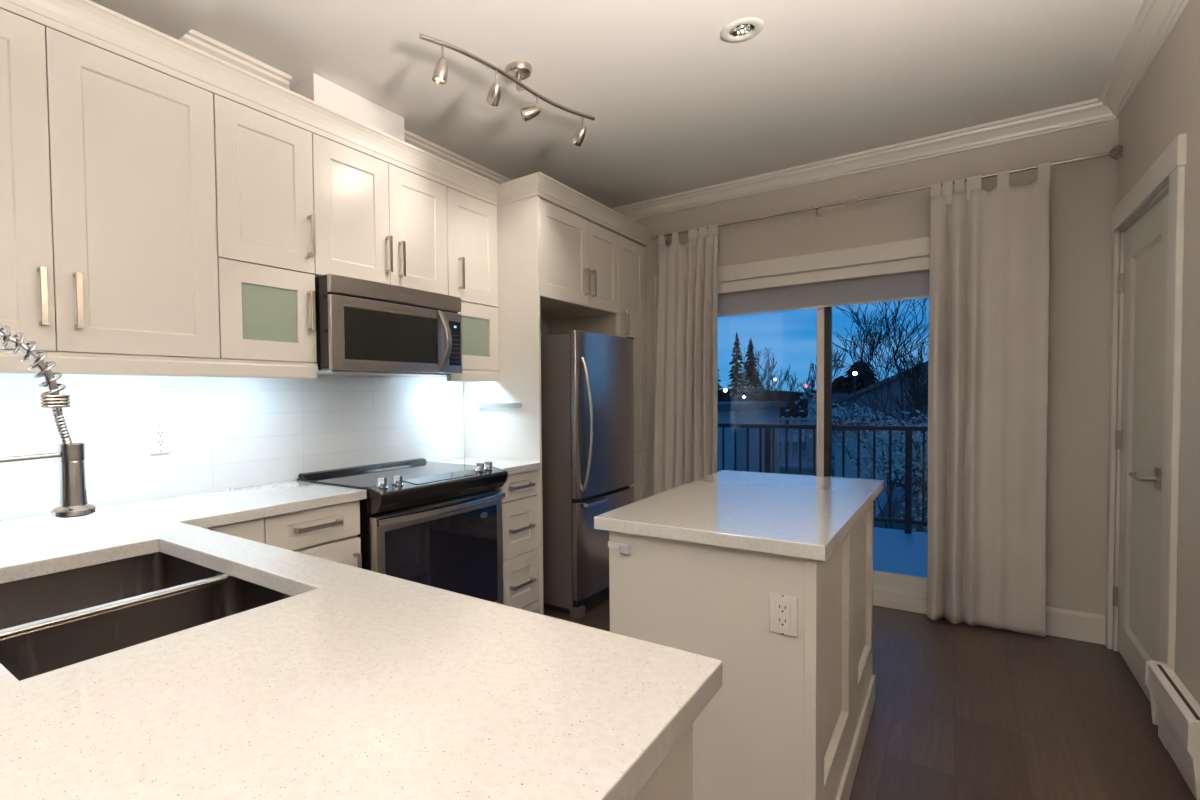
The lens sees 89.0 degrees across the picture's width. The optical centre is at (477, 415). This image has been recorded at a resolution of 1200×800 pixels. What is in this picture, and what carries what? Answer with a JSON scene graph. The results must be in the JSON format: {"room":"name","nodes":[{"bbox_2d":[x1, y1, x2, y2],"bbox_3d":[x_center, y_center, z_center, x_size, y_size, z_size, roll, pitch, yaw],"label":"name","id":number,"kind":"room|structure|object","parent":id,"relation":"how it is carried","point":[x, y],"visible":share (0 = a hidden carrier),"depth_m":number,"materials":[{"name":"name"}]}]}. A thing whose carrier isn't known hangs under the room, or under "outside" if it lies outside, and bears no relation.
{"room":"kitchen","nodes":[
{"label":"kitchen","id":0,"kind":"room"},
{"bbox_2d":[5,86,549,519],"bbox_3d":[-2.289,-0.059,0.989,0.120,2.680,10.120,1,2,39],"label":"wall","id":1,"kind":"structure","parent":0,"point":[545,324],"depth_m":4.32,"materials":[{"name":"beige paint"}]},
{"bbox_2d":[0,9,219,358],"bbox_3d":[-1.339,-0.657,1.821,0.311,0.940,1.004,1,2,39],"label":"upper cabinet","id":2,"kind":"object","parent":1,"relation":"attached to","point":[108,230],"visible":0.99,"depth_m":1.85,"materials":[{"name":"beige wood"}]},
{"bbox_2d":[149,423,169,453],"bbox_3d":[-1.192,0.087,2.248,0.009,0.115,0.072,1,2,39],"label":"wall outlet","id":3,"kind":"object","parent":1,"relation":"attached to","point":[159,433],"visible":1,"depth_m":2.25,"materials":[{"name":"white plastic"}]},
{"bbox_2d":[155,429,164,447],"bbox_3d":[-1.190,0.087,2.247,0.003,0.068,0.034,1,2,39],"label":"receptacle","id":4,"kind":"object","parent":3,"relation":"attached to","point":[159,433],"depth_m":2.25,"materials":[{"name":"white plastic"}]},
{"bbox_2d":[0,373,463,519],"bbox_3d":[-1.394,0.081,2.008,0.004,0.486,4.180,1,2,39],"label":"backsplash","id":5,"kind":"structure","parent":1,"relation":"attached to","point":[226,433],"depth_m":2.40,"materials":[{"name":"white tile"}]},
{"bbox_2d":[179,29,291,88],"bbox_3d":[-0.992,-1.413,2.426,0.085,0.095,0.500,1,2,39],"label":"trim","id":6,"kind":"structure","parent":1,"relation":"attached to","point":[202,42],"depth_m":2.41,"materials":[{"name":"white paint"}]},
{"bbox_2d":[213,94,316,362],"bbox_3d":[-0.895,-0.680,2.375,0.311,0.940,0.414,1,2,39],"label":"upper cabinet","id":7,"kind":"object","parent":1,"relation":"attached to","point":[266,236],"visible":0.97,"depth_m":2.29,"materials":[{"name":"beige wood"}]},
{"bbox_2d":[290,73,403,140],"bbox_3d":[-0.602,-1.353,2.840,0.175,0.250,0.540,1,2,39],"label":"trim","id":8,"kind":"structure","parent":1,"relation":"attached to","point":[314,87],"depth_m":2.73,"materials":[{"name":"paint"}]},
{"bbox_2d":[312,133,447,294],"bbox_3d":[-0.508,-0.882,2.854,0.311,0.576,0.824,1,2,39],"label":"upper cabinet","id":9,"kind":"object","parent":1,"relation":"attached to","point":[376,220],"visible":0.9,"depth_m":2.72,"materials":[{"name":"beige wood"}]},
{"bbox_2d":[315,273,461,376],"bbox_3d":[-0.455,-0.389,2.832,0.418,0.394,0.817,1,2,39],"label":"microwave","id":10,"kind":"object","parent":9,"relation":"attached to","point":[364,327],"visible":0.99,"depth_m":2.65,"materials":[{"name":"silver metal"}]},
{"bbox_2d":[446,187,499,381],"bbox_3d":[-0.110,-0.688,3.352,0.311,1.005,0.435,1,2,39],"label":"upper cabinet","id":11,"kind":"object","parent":1,"relation":"attached to","point":[472,241],"depth_m":3.28,"materials":[{"name":"beige wood"}]},
{"bbox_2d":[404,129,581,217],"bbox_3d":[0.163,-1.472,3.864,0.085,0.095,2.018,1,2,39],"label":"trim","id":12,"kind":"structure","parent":1,"relation":"attached to","point":[417,141],"depth_m":3.45,"materials":[{"name":"white paint"}]},
{"bbox_2d":[539,199,617,320],"bbox_3d":[0.446,-0.943,3.824,0.579,0.538,0.973,1,2,39],"label":"upper cabinet","id":13,"kind":"object","parent":1,"relation":"attached to","point":[579,256],"visible":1,"depth_m":3.65,"materials":[{"name":"beige wood"}]},
{"bbox_2d":[0,0,651,245],"bbox_3d":[-0.619,-1.208,2.282,0.331,0.109,5.659,1,2,39],"label":"crown molding","id":14,"kind":"structure","parent":13,"relation":"on","point":[87,21],"depth_m":2.30,"materials":[{"name":"beige paint"}]},
{"bbox_3d":[-0.123,0.074,3.580,0.009,0.115,0.072,1,2,39],"label":"wall outlet","id":15,"kind":"object","parent":1,"relation":"attached to","visible":0},
{"bbox_2d":[455,422,458,432],"bbox_3d":[-0.121,0.074,3.578,0.003,0.068,0.034,1,2,39],"label":"receptacle","id":16,"kind":"object","parent":15,"relation":"attached to","point":[456,423],"depth_m":3.58,"materials":[{"name":"white plastic"}]},
{"bbox_3d":[-2.124,-0.617,0.845,0.311,0.940,1.498,1,2,39],"label":"upper cabinet","id":17,"kind":"object","parent":1,"relation":"attached to","visible":0},
{"bbox_2d":[0,350,317,378],"bbox_3d":[-1.583,-0.136,1.343,0.028,0.063,2.921,1,2,39],"label":"rail","id":18,"kind":"object","parent":17,"relation":"attached to","point":[66,363],"visible":1,"depth_m":1.97,"materials":[{"name":"beige paint"}]},
{"bbox_2d":[475,402,521,407],"bbox_3d":[0.126,-0.058,3.447,0.330,0.029,0.034,1,2,39],"label":"bar","id":19,"kind":"object","parent":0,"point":[514,404],"visible":1,"depth_m":3.42,"materials":[{"name":"silver metal"}]},
{"bbox_2d":[90,0,1143,208],"bbox_3d":[-1.114,-1.421,-0.011,3.185,0.230,10.120,1,2,39],"label":"ceiling","id":20,"kind":"structure","parent":0,"point":[676,106],"depth_m":2.56,"materials":[{"name":"paint"}]},
{"bbox_2d":[419,33,594,146],"bbox_3d":[0.147,-1.363,2.520,1.010,0.233,0.134,-2,2,-43],"label":"track light","id":21,"kind":"object","parent":20,"relation":"attached to","point":[516,71],"visible":1,"depth_m":2.50,"materials":[{"name":"silver metal"}]},
{"bbox_2d":[720,17,763,42],"bbox_3d":[1.019,-1.500,2.306,0.156,0.047,0.156,1,2,39],"label":"recessed light","id":22,"kind":"object","parent":20,"relation":"in","point":[743,29],"visible":0.94,"depth_m":2.31,"materials":[{"name":"grey metal"}]},
{"bbox_2d":[605,119,1118,614],"bbox_3d":[2.029,-0.207,3.919,2.945,2.680,0.140,1,2,39],"label":"wall","id":23,"kind":"structure","parent":0,"point":[1083,195],"depth_m":3.07,"materials":[{"name":"beige paint"}]},
{"bbox_2d":[654,237,929,356],"bbox_3d":[2.082,0.064,3.785,1.980,2.145,0.018,1,2,39],"label":"trim","id":24,"kind":"structure","parent":23,"relation":"attached to","point":[918,247],"depth_m":3.69,"materials":[{"name":"white paint"}]},
{"bbox_2d":[717,256,929,596],"bbox_3d":[2.141,0.094,3.834,1.778,2.018,0.120,1,2,39],"label":"door","id":25,"kind":"structure","parent":23,"relation":"in","point":[888,581],"depth_m":3.74,"materials":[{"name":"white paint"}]},
{"bbox_2d":[717,257,929,316],"bbox_3d":[2.062,-0.779,3.750,1.780,0.220,0.046,1,2,39],"label":"roller blind","id":26,"kind":"object","parent":23,"relation":"attached to","point":[905,279],"visible":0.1,"depth_m":3.68,"materials":[{"name":"white fabric"}]},
{"bbox_2d":[583,0,1188,226],"bbox_3d":[0.967,-1.446,2.581,2.945,0.095,3.195,1,2,39],"label":"trim","id":27,"kind":"structure","parent":23,"relation":"attached to","point":[1155,20],"depth_m":3.18,"materials":[{"name":"white paint"}]},
{"bbox_2d":[651,145,1122,245],"bbox_3d":[2.182,-1.251,3.584,2.349,0.087,0.122,1,2,39],"label":"curtain rod","id":28,"kind":"object","parent":23,"relation":"attached to","point":[1115,151],"visible":0.84,"depth_m":3.40,"materials":[{"name":"silver metal"}]},
{"bbox_2d":[652,224,717,495],"bbox_3d":[1.436,-0.081,4.181,0.474,2.400,0.100,1,2,39],"label":"curtain","id":29,"kind":"object","parent":28,"relation":"hanging from","point":[685,434],"visible":0.74,"depth_m":4.15,"materials":[{"name":"beige fabric"}]},
{"bbox_2d":[927,162,1049,636],"bbox_3d":[2.696,-0.069,3.174,0.489,2.400,0.099,0,2,37],"label":"curtain","id":30,"kind":"object","parent":28,"relation":"hanging from","point":[989,289],"visible":1,"depth_m":3.16,"materials":[{"name":"beige fabric"}]},
{"bbox_2d":[873,589,926,613],"bbox_3d":[2.097,1.088,3.816,1.790,0.095,0.026,1,2,39],"label":"trim","id":31,"kind":"structure","parent":23,"relation":"attached to","point":[883,598],"depth_m":3.50,"materials":[{"name":"white paint"}]},
{"bbox_2d":[1046,606,1104,644],"bbox_3d":[3.004,1.072,3.089,0.365,0.145,0.014,1,2,39],"label":"baseboard","id":32,"kind":"structure","parent":23,"relation":"attached to","point":[1064,623],"depth_m":3.05,"materials":[{"name":"white paint"}]},
{"bbox_2d":[544,597,1195,799],"bbox_3d":[-1.074,1.352,0.071,3.185,0.120,10.120,1,2,39],"label":"floor","id":33,"kind":"structure","parent":0,"point":[961,711],"depth_m":2.31,"materials":[{"name":"brown wood"}]},
{"bbox_2d":[205,518,264,543],"bbox_3d":[-1.018,0.794,2.099,0.480,0.874,0.327,1,2,39],"label":"base cabinet","id":34,"kind":"object","parent":33,"relation":"on","point":[253,530],"visible":0.08,"depth_m":2.01,"materials":[{"name":"beige wood"}]},
{"bbox_2d":[264,500,361,568],"bbox_3d":[-0.769,0.782,2.384,0.512,0.874,0.424,1,2,39],"label":"base cabinet","id":35,"kind":"object","parent":33,"relation":"on","point":[331,532],"visible":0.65,"depth_m":2.25,"materials":[{"name":"beige wood"}]},
{"bbox_2d":[297,458,507,604],"bbox_3d":[-0.321,0.719,2.869,0.591,0.957,0.853,1,2,39],"label":"stove","id":36,"kind":"object","parent":33,"relation":"on","point":[434,524],"visible":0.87,"depth_m":2.70,"materials":[{"name":"black metal"}]},
{"bbox_2d":[463,196,543,614],"bbox_3d":[0.137,-0.012,3.474,0.546,2.371,0.018,1,2,39],"label":"panel","id":37,"kind":"object","parent":33,"relation":"on","point":[513,434],"visible":0.36,"depth_m":3.38,"materials":[{"name":"beige paint"}]},
{"bbox_2d":[495,470,538,611],"bbox_3d":[0.040,0.742,3.351,0.562,0.874,0.341,1,2,39],"label":"base cabinet","id":38,"kind":"object","parent":33,"relation":"on","point":[520,502],"visible":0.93,"depth_m":3.19,"materials":[{"name":"beige wood"}]},
{"bbox_2d":[434,457,539,474],"bbox_3d":[0.028,0.283,3.341,0.546,0.037,0.342,1,2,39],"label":"countertop","id":39,"kind":"structure","parent":38,"relation":"on","point":[512,467],"depth_m":3.28,"materials":[{"name":"stone"}]},
{"bbox_2d":[541,330,633,618],"bbox_3d":[0.586,0.326,3.872,0.713,1.658,0.777,1,2,39],"label":"refrigerator","id":40,"kind":"object","parent":33,"relation":"on","point":[587,382],"visible":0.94,"depth_m":3.50,"materials":[{"name":"grey metal"}]},
{"bbox_2d":[550,235,647,501],"bbox_3d":[0.916,-0.051,4.419,0.579,2.370,0.481,1,2,39],"label":"panel","id":41,"kind":"object","parent":33,"relation":"on","point":[630,320],"visible":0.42,"depth_m":4.29,"materials":[{"name":"beige wood"}]},
{"bbox_2d":[632,724,692,799],"bbox_3d":[-0.583,0.819,1.010,1.602,0.876,0.832,1,2,39],"label":"base cabinet","id":42,"kind":"object","parent":33,"relation":"on","point":[672,779],"visible":0.02,"depth_m":0.77,"materials":[{"name":"beige paint"}]},
{"bbox_2d":[0,481,721,799],"bbox_3d":[-0.947,0.370,0.892,2.092,0.037,2.982,1,2,39],"label":"countertop","id":43,"kind":"structure","parent":42,"relation":"on","point":[358,683],"depth_m":0.74,"materials":[{"name":"stone"}]},
{"bbox_2d":[0,325,95,517],"bbox_3d":[-0.852,0.089,1.028,0.139,0.514,0.334,0,2,23],"label":"faucet","id":44,"kind":"object","parent":43,"relation":"on","point":[73,502],"visible":1,"depth_m":1.11,"materials":[{"name":"silver metal"}]},
{"bbox_2d":[0,552,291,680],"bbox_3d":[-0.725,0.472,1.197,0.738,0.193,0.516,1,2,39],"label":"sink","id":45,"kind":"object","parent":43,"relation":"in","point":[49,622],"visible":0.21,"depth_m":1.32,"materials":[{"name":"metal"}]},
{"bbox_2d":[609,503,875,799],"bbox_3d":[1.010,0.763,2.148,0.589,0.874,1.299,1,2,39],"label":"kitchen island","id":46,"kind":"object","parent":33,"relation":"on","point":[789,717],"visible":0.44,"depth_m":1.61,"materials":[{"name":"beige wood"}]},
{"bbox_2d":[608,541,630,554],"bbox_3d":[0.418,0.394,1.772,0.073,0.028,0.016,1,2,39],"label":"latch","id":47,"kind":"object","parent":46,"relation":"attached to","point":[623,548],"visible":1,"depth_m":1.76,"materials":[{"name":"white plastic"}]},
{"bbox_2d":[594,470,883,560],"bbox_3d":[1.003,0.305,2.139,0.640,0.037,1.345,1,2,39],"label":"island countertop","id":48,"kind":"structure","parent":46,"relation":"on","point":[801,516],"depth_m":1.83,"materials":[{"name":"stone"}]},
{"bbox_2d":[769,592,796,636],"bbox_3d":[0.766,0.501,1.501,0.064,0.100,0.009,1,2,39],"label":"wall outlet","id":49,"kind":"object","parent":46,"relation":"attached to","point":[782,608],"visible":1,"depth_m":1.50,"materials":[{"name":"white plastic"}]},
{"bbox_2d":[775,600,789,629],"bbox_3d":[0.765,0.501,1.499,0.034,0.068,0.003,1,2,39],"label":"receptacle","id":50,"kind":"object","parent":49,"relation":"attached to","point":[782,607],"depth_m":1.50,"materials":[{"name":"white plastic"}]},
{"bbox_2d":[1112,0,1199,703],"bbox_3d":[0.101,-0.036,-0.929,0.120,2.680,10.120,1,2,39],"label":"wall","id":51,"kind":"structure","parent":0,"point":[1165,105],"depth_m":2.02,"materials":[{"name":"beige paint"}]},
{"bbox_2d":[1105,133,1186,749],"bbox_3d":[2.806,0.095,2.484,0.168,2.140,1.141,1,2,39],"label":"door","id":52,"kind":"structure","parent":51,"relation":"in","point":[1147,225],"depth_m":2.52,"materials":[{"name":"paint"}]},
{"bbox_2d":[1145,660,1199,799],"bbox_3d":[2.286,1.009,1.953,0.061,0.230,0.520,1,2,39],"label":"baseboard heater","id":53,"kind":"object","parent":51,"relation":"attached to","point":[1174,709],"visible":0.98,"depth_m":1.92,"materials":[{"name":"white metal"}]},
{"bbox_2d":[1168,742,1198,799],"bbox_3d":[-0.294,1.257,-1.299,0.014,0.130,8.727,1,2,39],"label":"baseboard","id":54,"kind":"structure","parent":51,"relation":"attached to","point":[1183,772],"depth_m":1.97,"materials":[{"name":"white paint"}]},
{"label":"outside","id":55,"kind":"structure","parent":0,"visible":0},
{"bbox_2d":[873,527,927,577],"bbox_3d":[2.664,1.081,4.530,7.500,0.250,1.515,1,2,39],"label":"floor","id":56,"kind":"structure","parent":55,"point":[894,551],"depth_m":4.21,"materials":[{"name":"snow"}]},
{"bbox_2d":[718,423,927,533],"bbox_3d":[3.071,0.510,5.030,7.300,0.850,0.050,1,2,39],"label":"balcony railing","id":57,"kind":"object","parent":56,"relation":"on","point":[907,521],"visible":0.19,"depth_m":4.95,"materials":[{"name":"black metal"}]},
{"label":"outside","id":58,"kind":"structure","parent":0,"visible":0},
{"bbox_2d":[780,420,927,532],"bbox_3d":[66.174,0.564,98.427,260.000,0.300,223.800,1,2,39],"label":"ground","id":59,"kind":"structure","parent":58,"point":[807,469],"depth_m":27.78,"materials":[{"name":"snow"}]},
{"bbox_2d":[718,370,724,401],"bbox_3d":[23.800,-2.338,60.442,4.365,8.963,3.835,1,2,39],"label":"conifer tree","id":60,"kind":"object","parent":59,"relation":"on","point":[719,386],"visible":0.06,"depth_m":60.12,"materials":[{"name":"green plant"}]},
{"bbox_2d":[726,332,747,401],"bbox_3d":[24.770,-2.876,57.165,2.701,10.204,2.694,-1,2,2],"label":"conifer tree","id":61,"kind":"object","parent":59,"relation":"on","point":[739,391],"visible":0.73,"depth_m":56.77,"materials":[{"name":"green plant"}]},
{"bbox_2d":[734,339,765,400],"bbox_3d":[28.784,-3.098,62.723,4.018,10.204,4.100,1,2,39],"label":"conifer tree","id":62,"kind":"object","parent":59,"relation":"on","point":[752,383],"visible":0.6,"depth_m":62.46,"materials":[{"name":"green plant"}]},
{"bbox_2d":[717,401,786,473],"bbox_3d":[11.467,1.319,29.341,5.031,3.849,8.600,1,2,39],"label":"house","id":63,"kind":"structure","parent":59,"relation":"on","point":[737,412],"depth_m":26.20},
{"bbox_2d":[728,347,777,394],"bbox_3d":[33.799,-3.341,73.206,5.562,9.942,4.814,1,2,39],"label":"bare tree","id":64,"kind":"object","parent":59,"relation":"on","point":[758,354],"visible":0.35,"depth_m":71.99,"materials":[{"name":"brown plant"}]},
{"bbox_2d":[718,389,816,417],"bbox_3d":[62.588,-1.984,92.091,202.300,5.271,6.000,1,2,39],"label":"wooded ridge","id":65,"kind":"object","parent":59,"relation":"on","point":[794,408],"visible":0.05,"depth_m":97.66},
{"bbox_2d":[746,348,790,400],"bbox_3d":[28.466,-2.208,58.809,4.255,8.688,4.287,1,2,39],"label":"bare tree","id":66,"kind":"object","parent":59,"relation":"on","point":[751,365],"visible":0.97,"depth_m":58.59,"materials":[{"name":"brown plant"}]},
{"bbox_2d":[765,370,804,423],"bbox_3d":[32.296,-1.424,62.909,1.977,6.761,4.430,-2,2,-39],"label":"bare tree","id":67,"kind":"object","parent":59,"relation":"on","point":[792,379],"visible":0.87,"depth_m":62.85,"materials":[{"name":"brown plant"}]},
{"bbox_2d":[780,416,816,464],"bbox_3d":[19.154,1.510,36.072,2.355,2.850,0.200,1,2,39],"label":"fence","id":68,"kind":"object","parent":59,"relation":"on","point":[783,418],"visible":0.55,"depth_m":36.05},
{"bbox_2d":[794,367,816,421],"bbox_3d":[36.519,-1.925,66.594,2.452,7.436,3.723,0,2,30],"label":"bare tree","id":69,"kind":"object","parent":59,"relation":"on","point":[812,380],"visible":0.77,"depth_m":66.13,"materials":[{"name":"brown plant"}]},
{"bbox_2d":[805,385,806,447],"bbox_3d":[25.425,0.105,46.313,0.174,4.872,0.183,1,2,39],"label":"signal light","id":70,"kind":"object","parent":59,"relation":"on","point":[805,385],"visible":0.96,"depth_m":46.28,"materials":[{"name":"black metal"}]},
{"bbox_2d":[802,393,847,457],"bbox_3d":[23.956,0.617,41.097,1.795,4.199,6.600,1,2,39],"label":"house","id":71,"kind":"structure","parent":59,"relation":"on","point":[835,396],"depth_m":39.06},
{"bbox_2d":[810,343,847,383],"bbox_3d":[34.967,-2.534,59.452,3.290,9.100,3.349,1,2,39],"label":"bare tree","id":72,"kind":"object","parent":59,"relation":"on","point":[835,354],"visible":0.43,"depth_m":59.19,"materials":[{"name":"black plant"}]},
{"bbox_2d":[832,375,856,394],"bbox_3d":[29.285,-0.395,48.300,3.975,5.643,4.085,-1,2,-12],"label":"conifer tree","id":73,"kind":"object","parent":59,"relation":"on","point":[841,384],"visible":0.27,"depth_m":47.91,"materials":[{"name":"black plant"}]},
{"bbox_2d":[853,372,856,412],"bbox_3d":[16.665,0.666,26.424,0.169,5.182,0.177,1,2,39],"label":"street lamp","id":74,"kind":"object","parent":59,"relation":"on","point":[854,373],"visible":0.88,"depth_m":26.34,"materials":[{"name":"black metal"}]},
{"bbox_2d":[786,389,927,531],"bbox_3d":[6.621,1.714,9.586,3.093,4.380,3.238,1,2,39],"label":"shrub","id":75,"kind":"object","parent":59,"relation":"on","point":[916,452],"visible":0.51,"depth_m":9.36,"materials":[{"name":"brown plant"}]},
{"bbox_2d":[844,360,878,392],"bbox_3d":[33.755,-1.308,52.444,5.912,7.095,5.780,1,2,39],"label":"conifer tree","id":76,"kind":"object","parent":59,"relation":"on","point":[859,382],"visible":0.19,"depth_m":51.91,"materials":[{"name":"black plant"}]},
{"bbox_2d":[832,412,896,516],"bbox_3d":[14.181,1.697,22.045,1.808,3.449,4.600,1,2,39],"label":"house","id":77,"kind":"structure","parent":59,"relation":"on","point":[849,465],"depth_m":20.56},
{"bbox_2d":[832,361,927,483],"bbox_3d":[24.502,-0.073,30.365,10.400,6.199,10.800,1,2,39],"label":"house","id":78,"kind":"structure","parent":59,"relation":"on","point":[895,387],"depth_m":28.06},
{"bbox_2d":[832,298,928,505],"bbox_3d":[8.539,0.115,10.824,3.087,7.448,4.630,-1,2,-14],"label":"bare tree","id":79,"kind":"object","parent":59,"relation":"on","point":[873,344],"visible":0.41,"depth_m":11.64,"materials":[{"name":"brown plant"}]},
{"bbox_2d":[861,315,928,460],"bbox_3d":[10.266,0.767,13.207,2.744,5.957,4.573,0,2,25],"label":"bare tree","id":80,"kind":"object","parent":59,"relation":"on","point":[917,369],"visible":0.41,"depth_m":12.68,"materials":[{"name":"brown plant"}]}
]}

